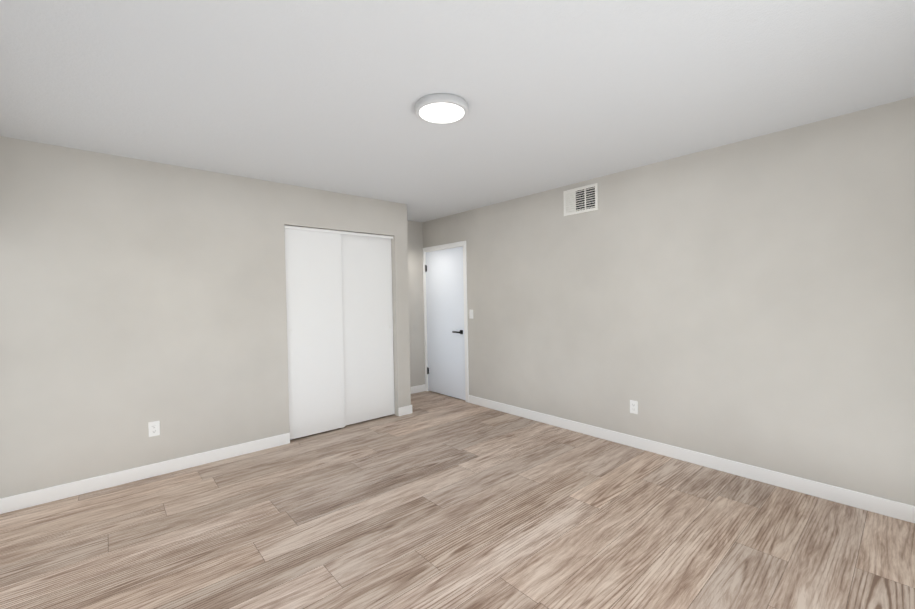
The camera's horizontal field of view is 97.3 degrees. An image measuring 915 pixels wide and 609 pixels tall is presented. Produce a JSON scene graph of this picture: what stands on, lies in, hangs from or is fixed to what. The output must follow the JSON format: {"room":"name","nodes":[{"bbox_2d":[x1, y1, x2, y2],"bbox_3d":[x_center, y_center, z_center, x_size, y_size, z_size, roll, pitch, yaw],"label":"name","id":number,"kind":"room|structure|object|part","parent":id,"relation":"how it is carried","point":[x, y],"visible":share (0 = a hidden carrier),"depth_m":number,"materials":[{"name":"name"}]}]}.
{"room":"empty bedroom","nodes":[
{"label":"empty bedroom","id":0,"kind":"room"},
{"bbox_2d":[0,136,410,498],"bbox_3d":[-1.898,0.097,3.630,3.435,2.450,0.120,-2,1,-41],"label":"wall","id":1,"kind":"structure","parent":0,"point":[137,296],"depth_m":3.09,"materials":[{"name":"paint"}]},
{"bbox_2d":[0,433,289,513],"bbox_3d":[-2.298,1.287,3.190,1.895,0.100,0.017,-2,1,-41],"label":"baseboard","id":2,"kind":"structure","parent":1,"relation":"attached to","point":[33,498],"depth_m":3.04,"materials":[{"name":"white wood"}]},
{"bbox_2d":[148,421,159,436],"bbox_3d":[-2.364,0.969,3.138,0.070,0.115,0.007,-2,1,-41],"label":"outlet","id":3,"kind":"object","parent":1,"relation":"attached to","point":[151,434],"depth_m":3.14,"materials":[{"name":"white plastic"}]},
{"bbox_3d":[-2.362,0.969,3.136,0.034,0.066,0.002,-2,1,-41],"label":"electrical outlet on the left wall","id":4,"kind":"part","parent":3,"relation":"part of","materials":[{"name":"white plastic"}]},
{"bbox_2d":[284,225,392,238],"bbox_3d":[-1.213,-0.753,4.236,1.213,0.031,0.072,-2,1,-41],"label":"closet track","id":5,"kind":"object","parent":1,"relation":"attached to","point":[333,231],"visible":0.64,"depth_m":4.16,"materials":[{"name":"white metal"}]},
{"bbox_2d":[285,228,344,439],"bbox_3d":[-1.421,0.276,4.035,0.579,2.034,0.026,-2,1,-41],"label":"closet door","id":6,"kind":"structure","parent":5,"relation":"hanging from","point":[313,265],"depth_m":4.02,"materials":[{"name":"white wood"}]},
{"bbox_2d":[341,234,394,425],"bbox_3d":[-1.004,0.262,4.441,0.671,2.034,0.026,-2,1,-41],"label":"closet door","id":7,"kind":"structure","parent":5,"relation":"hanging from","point":[367,327],"depth_m":4.44,"materials":[{"name":"white wood"}]},
{"bbox_2d":[398,405,411,414],"bbox_3d":[-0.802,1.230,5.039,0.015,0.100,0.813,-2,1,-41],"label":"baseboard","id":8,"kind":"structure","parent":1,"relation":"attached to","point":[406,409],"depth_m":4.68,"materials":[{"name":"white wood"}]},
{"bbox_2d":[407,220,424,386],"bbox_3d":[-2.075,0.085,4.540,4.370,2.450,0.120,-2,1,-41],"label":"wall","id":9,"kind":"structure","parent":0,"point":[416,299],"depth_m":5.76,"materials":[{"name":"paint"}]},
{"bbox_2d":[411,384,425,393],"bbox_3d":[-0.760,1.220,5.608,0.800,0.100,0.013,-2,1,-41],"label":"baseboard","id":10,"kind":"structure","parent":9,"relation":"attached to","point":[420,388],"depth_m":5.77,"materials":[{"name":"white wood"}]},
{"bbox_2d":[0,391,914,608],"bbox_3d":[-0.331,1.363,2.599,4.370,0.100,5.340,-2,1,-41],"label":"floor","id":11,"kind":"structure","parent":0,"point":[433,500],"depth_m":2.30,"materials":[{"name":"brown wood"}]},
{"bbox_2d":[0,0,914,221],"bbox_3d":[-0.375,-1.187,2.557,4.370,0.100,5.340,-2,1,-41],"label":"ceiling","id":12,"kind":"structure","parent":0,"point":[326,95],"depth_m":2.05,"materials":[{"name":"white paint"}]},
{"bbox_2d":[415,93,467,124],"bbox_3d":[-0.090,-1.115,2.310,0.306,0.044,0.306,-2,1,-41],"label":"ceiling light","id":13,"kind":"object","parent":12,"relation":"attached to","point":[441,109],"visible":1,"depth_m":2.26,"materials":[{"name":"grey plastic"}]},
{"bbox_2d":[419,103,463,122],"bbox_3d":[-0.090,-1.096,2.311,0.258,0.003,0.258,-2,1,-41],"label":"diffuser","id":14,"kind":"object","parent":13,"relation":"attached to","point":[428,112],"depth_m":2.30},
{"bbox_2d":[423,97,914,505],"bbox_3d":[1.283,0.037,3.934,0.120,2.450,5.220,-2,1,-41],"label":"wall","id":15,"kind":"structure","parent":0,"point":[751,301],"depth_m":2.98,"materials":[{"name":"paint"}]},
{"bbox_2d":[426,247,464,399],"bbox_3d":[-0.183,0.249,5.515,0.092,2.000,0.814,-2,1,-41],"label":"door","id":16,"kind":"structure","parent":15,"relation":"in","point":[445,320],"depth_m":5.50,"materials":[{"name":"white wood"}]},
{"bbox_2d":[423,241,468,402],"bbox_3d":[-0.133,0.220,5.546,0.135,2.078,0.927,-2,1,-41],"label":"door frame","id":17,"kind":"structure","parent":15,"relation":"attached to","point":[450,245],"depth_m":5.21,"materials":[{"name":"white wood"}]},
{"bbox_2d":[469,310,472,318],"bbox_3d":[0.174,0.121,5.103,0.011,0.115,0.070,-2,1,-41],"label":"light switch","id":18,"kind":"object","parent":15,"relation":"attached to","point":[470,314],"visible":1,"depth_m":5.10,"materials":[{"name":"white plastic"}]},
{"bbox_2d":[563,183,597,215],"bbox_3d":[1.190,-1.011,3.904,0.011,0.250,0.370,-2,1,-41],"label":"air vent","id":19,"kind":"object","parent":15,"relation":"in","point":[582,199],"visible":1,"depth_m":3.90,"materials":[{"name":"white metal"}]},
{"bbox_2d":[630,400,637,413],"bbox_3d":[1.558,0.906,3.558,0.005,0.115,0.070,-2,1,-41],"label":"outlet","id":20,"kind":"object","parent":15,"relation":"attached to","point":[636,407],"visible":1,"depth_m":3.55,"materials":[{"name":"white plastic"}]},
{"bbox_2d":[469,395,914,522],"bbox_3d":[1.519,1.214,3.604,0.017,0.100,4.170,-2,1,-41],"label":"baseboard","id":21,"kind":"structure","parent":15,"relation":"attached to","point":[887,507],"depth_m":3.00,"materials":[{"name":"white wood"}]}
]}

